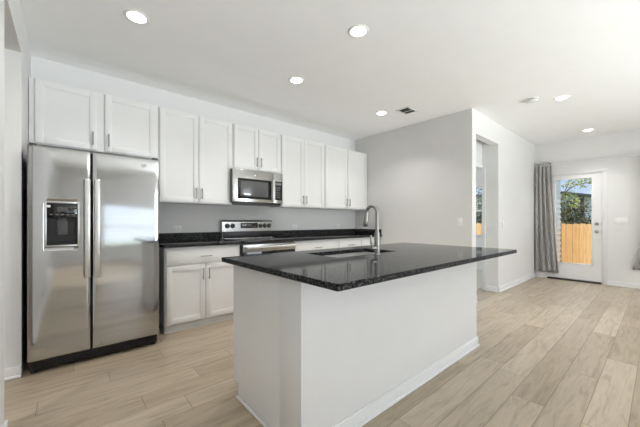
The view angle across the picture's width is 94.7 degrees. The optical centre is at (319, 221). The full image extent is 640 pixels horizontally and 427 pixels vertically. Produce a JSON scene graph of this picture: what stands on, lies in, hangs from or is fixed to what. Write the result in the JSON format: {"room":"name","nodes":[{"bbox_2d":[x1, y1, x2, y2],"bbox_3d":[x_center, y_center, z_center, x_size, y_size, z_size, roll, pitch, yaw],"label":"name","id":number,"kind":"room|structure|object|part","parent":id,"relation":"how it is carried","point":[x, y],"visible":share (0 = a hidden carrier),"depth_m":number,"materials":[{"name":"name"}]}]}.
{"room":"kitchen","nodes":[
{"label":"kitchen","id":0,"kind":"room"},
{"bbox_2d":[0,0,30,426],"bbox_3d":[-0.148,-0.217,-0.299,0.115,2.743,8.140,0,0,-41],"label":"wall","id":1,"kind":"structure","parent":0,"point":[15,54],"depth_m":2.17,"materials":[{"name":"paint"}]},
{"bbox_2d":[3,365,20,426],"bbox_3d":[-0.914,1.112,0.679,0.118,0.085,4.022,0,0,-42],"label":"baseboard","id":2,"kind":"structure","parent":1,"relation":"attached to","point":[10,373],"depth_m":2.15,"materials":[{"name":"paint"}]},
{"bbox_2d":[31,56,354,238],"bbox_3d":[-1.697,-0.167,3.838,6.444,2.843,0.150,0,0,-41],"label":"wall","id":3,"kind":"structure","parent":0,"point":[192,218],"depth_m":3.92,"materials":[{"name":"paint"}]},
{"bbox_2d":[29,77,157,158],"bbox_3d":[-2.257,-0.982,3.019,1.018,0.587,0.360,0,0,-41],"label":"upper cabinet","id":4,"kind":"object","parent":3,"relation":"attached to","point":[63,116],"visible":0.96,"depth_m":2.85,"materials":[{"name":"paint"}]},
{"bbox_3d":[-2.358,-0.982,2.752,0.436,0.563,0.019,0,0,-41],"label":"door","id":5,"kind":"part","parent":4,"relation":"part of","materials":[{"name":"paint"}]},
{"bbox_3d":[-1.974,-0.982,3.084,0.450,0.563,0.019,0,0,-41],"label":"door","id":6,"kind":"part","parent":4,"relation":"part of","materials":[{"name":"paint"}]},
{"bbox_2d":[172,226,181,231],"bbox_3d":[-1.780,0.090,3.663,0.115,0.072,0.009,0,0,-41],"label":"wall outlet","id":7,"kind":"object","parent":3,"relation":"attached to","point":[174,228],"visible":1,"depth_m":3.66,"materials":[{"name":"white plastic"}]},
{"bbox_2d":[159,232,219,241],"bbox_3d":[-1.683,0.192,3.738,0.845,0.098,0.020,0,0,-41],"label":"backsplash","id":8,"kind":"structure","parent":3,"relation":"attached to","point":[196,235],"depth_m":3.74,"materials":[{"name":"black stone"}]},
{"bbox_2d":[158,106,231,205],"bbox_3d":[-1.543,-0.745,3.635,0.862,1.060,0.360,0,0,-41],"label":"upper cabinet","id":9,"kind":"object","parent":3,"relation":"attached to","point":[195,151],"visible":0.99,"depth_m":3.48,"materials":[{"name":"paint"}]},
{"bbox_3d":[-1.614,-0.745,3.394,0.416,1.036,0.019,0,0,-41],"label":"door","id":10,"kind":"part","parent":9,"relation":"part of","materials":[{"name":"paint"}]},
{"bbox_3d":[-1.295,-0.745,3.670,0.416,1.036,0.019,0,0,-41],"label":"door","id":11,"kind":"part","parent":9,"relation":"part of","materials":[{"name":"paint"}]},
{"bbox_2d":[232,123,279,173],"bbox_3d":[-0.937,-0.982,4.157,0.732,0.587,0.360,0,0,-41],"label":"upper cabinet","id":12,"kind":"object","parent":3,"relation":"attached to","point":[254,149],"visible":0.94,"depth_m":4.02,"materials":[{"name":"paint"}]},
{"bbox_3d":[-0.984,-0.982,3.938,0.351,0.563,0.019,0,0,-41],"label":"door","id":13,"kind":"part","parent":12,"relation":"part of","materials":[{"name":"paint"}]},
{"bbox_2d":[230,168,282,205],"bbox_3d":[-0.924,-0.458,4.107,0.776,0.458,0.454,0,0,-41],"label":"microwave","id":14,"kind":"object","parent":12,"relation":"attached to","point":[247,187],"visible":0.91,"depth_m":3.93,"materials":[{"name":"metal"}]},
{"bbox_3d":[-0.645,-0.423,4.079,0.030,0.294,0.048,0,0,-41],"label":"handle","id":15,"kind":"part","parent":14,"relation":"part of","materials":[{"name":"metal"}]},
{"bbox_3d":[-0.598,-0.464,4.161,0.153,0.422,0.022,0,0,-41],"label":"control frame","id":16,"kind":"part","parent":14,"relation":"part of","materials":[{"name":"metal"}]},
{"bbox_3d":[-0.593,-0.428,4.155,0.137,0.264,0.013,0,0,-41],"label":"control panel","id":17,"kind":"part","parent":14,"relation":"part of","materials":[{"name":"black glass"}]},
{"bbox_3d":[-0.713,-0.982,4.171,0.351,0.563,0.019,0,0,-41],"label":"door","id":18,"kind":"part","parent":12,"relation":"part of","materials":[{"name":"paint"}]},
{"bbox_2d":[270,134,323,208],"bbox_3d":[-0.340,-0.745,4.673,0.840,1.060,0.360,0,0,-41],"label":"upper cabinet","id":19,"kind":"object","parent":3,"relation":"attached to","point":[301,160],"visible":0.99,"depth_m":4.54,"materials":[{"name":"paint"}]},
{"bbox_3d":[-0.407,-0.745,4.436,0.405,1.036,0.019,0,0,-41],"label":"door","id":20,"kind":"part","parent":19,"relation":"part of","materials":[{"name":"paint"}]},
{"bbox_3d":[-0.096,-0.745,4.704,0.405,1.036,0.019,0,0,-41],"label":"door","id":21,"kind":"part","parent":19,"relation":"part of","materials":[{"name":"paint"}]},
{"bbox_2d":[272,229,354,236],"bbox_3d":[-0.040,0.192,5.156,1.907,0.098,0.020,0,0,-41],"label":"backsplash","id":22,"kind":"structure","parent":3,"relation":"attached to","point":[281,233],"depth_m":5.04,"materials":[{"name":"black stone"}]},
{"bbox_2d":[321,144,366,209],"bbox_3d":[0.393,-0.745,5.305,1.090,1.060,0.360,0,0,-41],"label":"upper cabinet","id":23,"kind":"object","parent":3,"relation":"attached to","point":[345,170],"visible":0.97,"depth_m":5.16,"materials":[{"name":"paint"}]},
{"bbox_3d":[0.281,-0.745,5.029,0.519,1.036,0.019,0,0,-41],"label":"door","id":24,"kind":"part","parent":23,"relation":"part of","materials":[{"name":"paint"}]},
{"bbox_3d":[0.683,-0.745,5.376,0.519,1.036,0.019,0,0,-41],"label":"door","id":25,"kind":"part","parent":23,"relation":"part of","materials":[{"name":"paint"}]},
{"bbox_2d":[4,269,639,426],"bbox_3d":[1.551,1.199,2.527,9.250,0.112,10.200,0,0,-41],"label":"floor","id":26,"kind":"structure","parent":0,"point":[550,352],"depth_m":2.15,"materials":[{"name":"brown wood"}]},
{"bbox_2d":[27,142,158,373],"bbox_3d":[-2.062,0.283,2.730,0.877,1.744,0.852,0,0,-41],"label":"refrigerator","id":27,"kind":"object","parent":26,"relation":"on","point":[93,219],"visible":1,"depth_m":2.38,"materials":[{"name":"metal"}]},
{"bbox_3d":[-2.037,0.239,2.314,0.373,1.622,0.065,0,0,-41],"label":"door","id":28,"kind":"part","parent":27,"relation":"part of","materials":[{"name":"metal"}]},
{"bbox_3d":[-2.009,0.021,2.299,0.207,0.350,0.018,0,0,-41],"label":"dispenser trim","id":29,"kind":"part","parent":27,"relation":"part of","materials":[{"name":"metal"}]},
{"bbox_3d":[-2.020,-0.085,2.312,0.179,0.110,0.047,0,0,-41],"label":"control panel","id":30,"kind":"part","parent":27,"relation":"part of","materials":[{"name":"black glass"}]},
{"bbox_3d":[-1.875,0.055,2.375,0.040,0.790,0.070,0,0,-41],"label":"handle","id":31,"kind":"part","parent":27,"relation":"part of","materials":[{"name":"metal"}]},
{"bbox_3d":[-1.827,0.055,2.416,0.040,0.790,0.070,0,0,-41],"label":"handle","id":32,"kind":"part","parent":27,"relation":"part of","materials":[{"name":"metal"}]},
{"bbox_3d":[-1.702,0.239,2.603,0.496,1.622,0.065,0,0,-41],"label":"door","id":33,"kind":"part","parent":27,"relation":"part of","materials":[{"name":"metal"}]},
{"bbox_2d":[159,244,239,333],"bbox_3d":[-1.457,0.714,3.493,0.827,0.882,0.644,0,0,-41],"label":"base cabinet","id":34,"kind":"object","parent":26,"relation":"on","point":[196,287],"visible":0.85,"depth_m":3.20,"materials":[{"name":"paint"}]},
{"bbox_3d":[-1.428,0.771,3.152,0.396,0.604,0.019,0,0,-41],"label":"door","id":35,"kind":"part","parent":34,"relation":"part of","materials":[{"name":"paint"}]},
{"bbox_2d":[159,232,240,247],"bbox_3d":[-1.476,0.207,3.498,0.845,0.128,0.655,0,0,-41],"label":"countertop","id":36,"kind":"structure","parent":34,"relation":"on","point":[166,240],"depth_m":3.56,"materials":[{"name":"black stone"}]},
{"bbox_3d":[-1.276,0.379,3.283,0.799,0.152,0.019,0,0,-41],"label":"drawer","id":37,"kind":"part","parent":34,"relation":"part of","materials":[{"name":"paint"}]},
{"bbox_3d":[-1.124,0.771,3.415,0.396,0.604,0.019,0,0,-41],"label":"door","id":38,"kind":"part","parent":34,"relation":"part of","materials":[{"name":"paint"}]},
{"bbox_2d":[220,220,295,255],"bbox_3d":[-0.825,0.569,3.998,0.780,1.172,0.728,0,0,-41],"label":"range","id":39,"kind":"object","parent":26,"relation":"on","point":[243,231],"visible":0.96,"depth_m":4.00,"materials":[{"name":"silver metal"}]},
{"bbox_2d":[223,237,295,242],"bbox_3d":[-0.823,0.246,3.996,0.780,0.028,0.603,0,0,-41],"label":"cooktop","id":40,"kind":"object","parent":39,"relation":"in","point":[242,239],"depth_m":3.90,"materials":[{"name":"black glass"}]},
{"bbox_3d":[-0.643,0.619,3.788,0.770,0.672,0.044,0,0,-41],"label":"oven door","id":41,"kind":"part","parent":39,"relation":"part of","materials":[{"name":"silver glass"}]},
{"bbox_3d":[-0.627,0.328,3.769,0.770,0.090,0.008,0,0,-41],"label":"door trim","id":42,"kind":"part","parent":39,"relation":"part of","materials":[{"name":"metal"}]},
{"bbox_3d":[-0.607,0.320,3.745,0.720,0.026,0.060,0,0,-41],"label":"handle","id":43,"kind":"part","parent":39,"relation":"part of","materials":[{"name":"metal"}]},
{"bbox_2d":[294,239,337,250],"bbox_3d":[-0.219,0.714,4.561,0.863,0.882,0.644,0,0,-41],"label":"base cabinet","id":44,"kind":"object","parent":26,"relation":"on","point":[328,243],"visible":0.11,"depth_m":4.32,"materials":[{"name":"paint"}]},
{"bbox_2d":[272,229,381,240],"bbox_3d":[0.175,0.207,4.922,1.927,0.128,0.655,0,0,-41],"label":"countertop","id":45,"kind":"structure","parent":44,"relation":"on","point":[323,234],"depth_m":5.00,"materials":[{"name":"black stone"}]},
{"bbox_2d":[338,238,360,247],"bbox_3d":[0.309,0.714,5.016,0.524,0.882,0.644,0,0,-41],"label":"base cabinet","id":46,"kind":"object","parent":26,"relation":"on","point":[346,242],"visible":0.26,"depth_m":4.79,"materials":[{"name":"paint"}]},
{"bbox_2d":[233,262,479,426],"bbox_3d":[0.435,0.713,2.373,2.079,0.883,0.826,0,0,-41],"label":"kitchen island","id":47,"kind":"object","parent":26,"relation":"on","point":[305,355],"visible":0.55,"depth_m":1.73,"materials":[{"name":"paint"}]},
{"bbox_3d":[-0.317,1.146,1.663,0.012,0.018,0.707,0,0,-41],"label":"shoe molding","id":48,"kind":"part","parent":47,"relation":"part of","materials":[{"name":"paint"}]},
{"bbox_3d":[-0.393,0.713,1.778,0.012,0.883,0.575,0,0,-41],"label":"panel","id":49,"kind":"part","parent":47,"relation":"part of","materials":[{"name":"paint"}]},
{"bbox_2d":[222,243,516,291],"bbox_3d":[0.513,0.256,2.249,2.135,0.030,1.114,0,0,-41],"label":"island countertop","id":50,"kind":"structure","parent":47,"relation":"on","point":[396,260],"depth_m":1.77,"materials":[{"name":"black stone"}]},
{"bbox_2d":[326,252,373,257],"bbox_3d":[0.260,0.361,2.299,0.705,0.179,0.374,0,0,-41],"label":"sink","id":51,"kind":"object","parent":50,"relation":"in","point":[356,253],"visible":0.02,"depth_m":2.52,"materials":[{"name":"metal"}]},
{"bbox_2d":[363,204,380,254],"bbox_3d":[0.369,0.058,2.173,0.088,0.366,0.160,0,0,-41],"label":"faucet","id":52,"kind":"object","parent":50,"relation":"on","point":[376,247],"visible":1,"depth_m":2.13,"materials":[{"name":"silver metal"}]},
{"bbox_3d":[0.382,-0.020,2.183,0.025,0.210,0.127,0,0,-41],"label":"spout","id":53,"kind":"part","parent":52,"relation":"part of","materials":[{"name":"silver metal"}]},
{"bbox_3d":[0.388,0.154,2.130,0.062,0.109,0.030,0,0,-28],"label":"lever","id":54,"kind":"part","parent":52,"relation":"part of","materials":[{"name":"silver metal"}]},
{"bbox_3d":[0.458,1.112,2.355,2.068,0.086,0.771,0,0,-41],"label":"molding","id":55,"kind":"part","parent":47,"relation":"part of","materials":[{"name":"paint"}]},
{"bbox_2d":[360,237,373,245],"bbox_3d":[0.711,0.714,5.363,0.533,0.882,0.644,0,0,-41],"label":"base cabinet","id":56,"kind":"object","parent":26,"relation":"on","point":[365,241],"visible":0.16,"depth_m":5.06,"materials":[{"name":"paint"}]},
{"bbox_2d":[20,0,639,145],"bbox_3d":[1.532,-1.713,2.510,9.600,0.250,10.500,0,0,-41],"label":"ceiling","id":57,"kind":"structure","parent":0,"point":[433,58],"depth_m":2.82,"materials":[{"name":"paint"}]},
{"bbox_2d":[123,9,149,24],"bbox_3d":[-1.422,-1.580,2.287,0.176,0.016,0.176,0,0,-41],"label":"recessed light","id":58,"kind":"object","parent":57,"relation":"in","point":[136,16],"visible":1,"depth_m":2.27,"materials":[{"name":"white plastic"}]},
{"bbox_2d":[289,76,303,83],"bbox_3d":[-0.265,-1.580,3.311,0.176,0.016,0.176,0,0,-41],"label":"recessed light","id":59,"kind":"object","parent":57,"relation":"in","point":[295,79],"visible":1,"depth_m":3.29,"materials":[{"name":"white plastic"}]},
{"bbox_2d":[348,24,368,37],"bbox_3d":[0.321,-1.580,2.459,0.176,0.016,0.176,0,0,-41],"label":"recessed light","id":60,"kind":"object","parent":57,"relation":"in","point":[358,30],"visible":1,"depth_m":2.44,"materials":[{"name":"white plastic"}]},
{"bbox_2d":[375,111,387,114],"bbox_3d":[0.900,-1.580,4.316,0.176,0.016,0.176,0,0,-41],"label":"recessed light","id":61,"kind":"object","parent":57,"relation":"in","point":[378,112],"visible":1,"depth_m":4.29,"materials":[{"name":"white plastic"}]},
{"bbox_2d":[396,107,416,114],"bbox_3d":[1.244,-1.585,4.223,0.250,0.006,0.200,0,0,-41],"label":"ceiling vent","id":62,"kind":"object","parent":57,"relation":"in","point":[407,110],"visible":1,"depth_m":4.21,"materials":[{"name":"white plastic"}]},
{"bbox_2d":[525,97,538,103],"bbox_3d":[2.749,-1.567,3.825,0.140,0.040,0.140,0,0,-41],"label":"smoke detector","id":63,"kind":"object","parent":57,"relation":"attached to","point":[532,99],"visible":1,"depth_m":3.79,"materials":[{"name":"white plastic"}]},
{"bbox_2d":[553,95,570,100],"bbox_3d":[3.102,-1.580,3.777,0.176,0.016,0.176,0,0,-41],"label":"recessed light","id":64,"kind":"object","parent":57,"relation":"in","point":[562,97],"visible":1,"depth_m":3.76,"materials":[{"name":"white plastic"}]},
{"bbox_2d":[355,108,475,246],"bbox_3d":[1.461,-0.217,5.008,0.133,2.743,2.205,0,0,-41],"label":"wall","id":65,"kind":"structure","parent":0,"point":[421,177],"depth_m":4.67,"materials":[{"name":"paint"}]},
{"bbox_2d":[355,229,380,234],"bbox_3d":[0.892,0.192,5.550,0.020,0.098,0.640,0,0,-41],"label":"backsplash","id":66,"kind":"structure","parent":65,"relation":"attached to","point":[357,231],"depth_m":5.57,"materials":[{"name":"black stone"}]},
{"bbox_2d":[457,218,461,225],"bbox_3d":[2.018,0.008,4.253,0.009,0.117,0.072,0,0,-41],"label":"light switch","id":67,"kind":"object","parent":65,"relation":"attached to","point":[459,220],"visible":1,"depth_m":4.25,"materials":[{"name":"white plastic"}]},
{"bbox_2d":[476,139,481,169],"bbox_3d":[2.415,-0.217,4.771,1.001,2.743,0.100,0,0,-41],"label":"wall","id":68,"kind":"structure","parent":0,"point":[478,143],"depth_m":4.92,"materials":[{"name":"paint"}]},
{"bbox_2d":[476,162,485,289],"bbox_3d":[2.392,0.095,4.722,0.877,2.120,0.135,0,0,-38],"label":"trim","id":69,"kind":"structure","parent":68,"relation":"attached to","point":[479,165],"depth_m":4.94,"materials":[{"name":"paint"}]},
{"bbox_2d":[476,111,534,291],"bbox_3d":[3.288,-0.217,5.293,3.006,2.743,0.250,0,0,-41],"label":"wall","id":70,"kind":"structure","parent":0,"point":[508,159],"depth_m":5.11,"materials":[{"name":"paint"}]},
{"bbox_2d":[486,273,535,292],"bbox_3d":[3.643,1.112,5.539,2.146,0.085,0.211,0,0,-41],"label":"baseboard","id":71,"kind":"structure","parent":70,"relation":"attached to","point":[521,280],"depth_m":5.14,"materials":[{"name":"paint"}]},
{"bbox_2d":[476,129,639,283],"bbox_3d":[5.061,0.133,5.654,0.150,3.443,10.350,0,0,-41],"label":"wall","id":72,"kind":"structure","parent":0,"point":[623,173],"depth_m":5.26,"materials":[{"name":"paint"}]},
{"bbox_2d":[476,186,481,237],"bbox_3d":[3.731,-0.228,7.141,0.140,1.235,0.980,0,0,-41],"label":"window","id":73,"kind":"structure","parent":72,"relation":"in","point":[477,187],"depth_m":7.07,"materials":[{"name":"paint"}]},
{"bbox_2d":[547,172,601,283],"bbox_3d":[4.936,0.120,5.738,0.189,2.070,0.830,0,0,-41],"label":"door","id":74,"kind":"structure","parent":72,"relation":"in","point":[586,273],"depth_m":5.51,"materials":[{"name":"paint"}]},
{"bbox_3d":[4.909,-0.005,5.718,0.008,1.678,0.578,0,0,-41],"label":"glazing frame","id":75,"kind":"part","parent":74,"relation":"part of","materials":[{"name":"paint"}]},
{"bbox_2d":[543,168,606,284],"bbox_3d":[4.905,0.092,5.712,0.010,2.125,0.950,0,0,-41],"label":"trim","id":76,"kind":"structure","parent":72,"relation":"attached to","point":[604,173],"depth_m":5.39,"materials":[{"name":"paint"}]},
{"bbox_2d":[535,154,639,166],"bbox_3d":[5.134,-1.135,5.393,0.080,0.036,1.960,0,0,-41],"label":"curtain rod","id":77,"kind":"object","parent":72,"relation":"attached to","point":[609,158],"visible":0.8,"depth_m":5.43,"materials":[{"name":"paint"}]},
{"bbox_2d":[535,162,558,272],"bbox_3d":[4.596,-0.089,5.971,0.105,2.227,0.380,0,0,-41],"label":"curtain","id":78,"kind":"object","parent":77,"relation":"hanging from","point":[545,239],"visible":1,"depth_m":6.00,"materials":[{"name":"grey fabric"}]},
{"bbox_2d":[632,245,639,269],"bbox_3d":[5.524,-0.178,4.902,0.103,2.008,0.458,0,0,-41],"label":"curtain","id":79,"kind":"object","parent":77,"relation":"hanging from","point":[636,266],"visible":1,"depth_m":5.01,"materials":[{"name":"grey fabric"}]},
{"bbox_2d":[536,273,639,288],"bbox_3d":[6.436,1.112,3.925,0.026,0.085,5.935,0,0,-41],"label":"baseboard","id":80,"kind":"structure","parent":72,"relation":"attached to","point":[611,283],"depth_m":5.21,"materials":[{"name":"paint"}]},
{"bbox_2d":[614,218,627,223],"bbox_3d":[5.329,-0.007,5.221,0.009,0.117,0.164,0,0,-41],"label":"light switch","id":81,"kind":"object","parent":72,"relation":"attached to","point":[616,220],"visible":1,"depth_m":5.22,"materials":[{"name":"white plastic"}]},
{"label":"outside","id":82,"kind":"structure","parent":0,"visible":0},
{"bbox_3d":[11.878,1.955,16.850,80.000,0.200,70.000,0,0,-41],"label":"ground","id":83,"kind":"structure","parent":82,"visible":0},
{"bbox_2d":[476,191,481,222],"bbox_3d":[7.500,0.006,14.094,2.859,3.702,2.788,0,0,-41],"label":"tree","id":84,"kind":"object","parent":83,"relation":"on","point":[478,196],"visible":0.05,"depth_m":13.77,"materials":[{"name":"green plant"}]},
{"bbox_2d":[476,209,481,223],"bbox_3d":[6.000,0.649,10.949,1.308,2.418,1.267,0,0,-41],"label":"shrub","id":85,"kind":"object","parent":83,"relation":"on","point":[479,220],"visible":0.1,"depth_m":10.71,"materials":[{"name":"green plant"}]},
{"bbox_2d":[476,223,590,263],"bbox_3d":[7.044,0.956,8.759,0.110,1.798,14.062,0,0,-41],"label":"wooden fence","id":86,"kind":"object","parent":83,"relation":"on","point":[581,254],"visible":0.05,"depth_m":8.40,"materials":[{"name":"brown wood"}]},
{"bbox_2d":[476,191,590,247],"bbox_3d":[16.830,-0.005,23.352,13.022,3.720,7.200,0,0,-29],"label":"neighbor house","id":87,"kind":"structure","parent":83,"relation":"on","point":[580,195],"depth_m":20.30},
{"bbox_2d":[556,180,560,261],"bbox_3d":[6.204,0.030,8.730,0.920,3.650,1.405,0,0,-41],"label":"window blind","id":88,"kind":"object","parent":83,"relation":"on","point":[558,185],"visible":0.16,"depth_m":8.32,"materials":[{"name":"white"}]},
{"bbox_2d":[560,194,590,233],"bbox_3d":[9.571,0.401,11.328,1.410,2.914,1.307,0,0,-41],"label":"shrub","id":89,"kind":"object","parent":83,"relation":"on","point":[567,219],"visible":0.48,"depth_m":11.12,"materials":[{"name":"green plant"}]},
{"bbox_2d":[560,178,590,207],"bbox_3d":[8.681,0.161,9.899,1.810,3.391,0.592,0,0,0],"label":"tree","id":90,"kind":"object","parent":83,"relation":"on","point":[584,180],"visible":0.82,"depth_m":9.89,"materials":[{"name":"green plant"}]},
{"bbox_2d":[569,215,590,257],"bbox_3d":[9.284,0.822,10.289,0.922,2.073,1.242,0,0,-41],"label":"shrub","id":91,"kind":"object","parent":83,"relation":"on","point":[581,217],"visible":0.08,"depth_m":10.42,"materials":[{"name":"green plant"}]}
]}

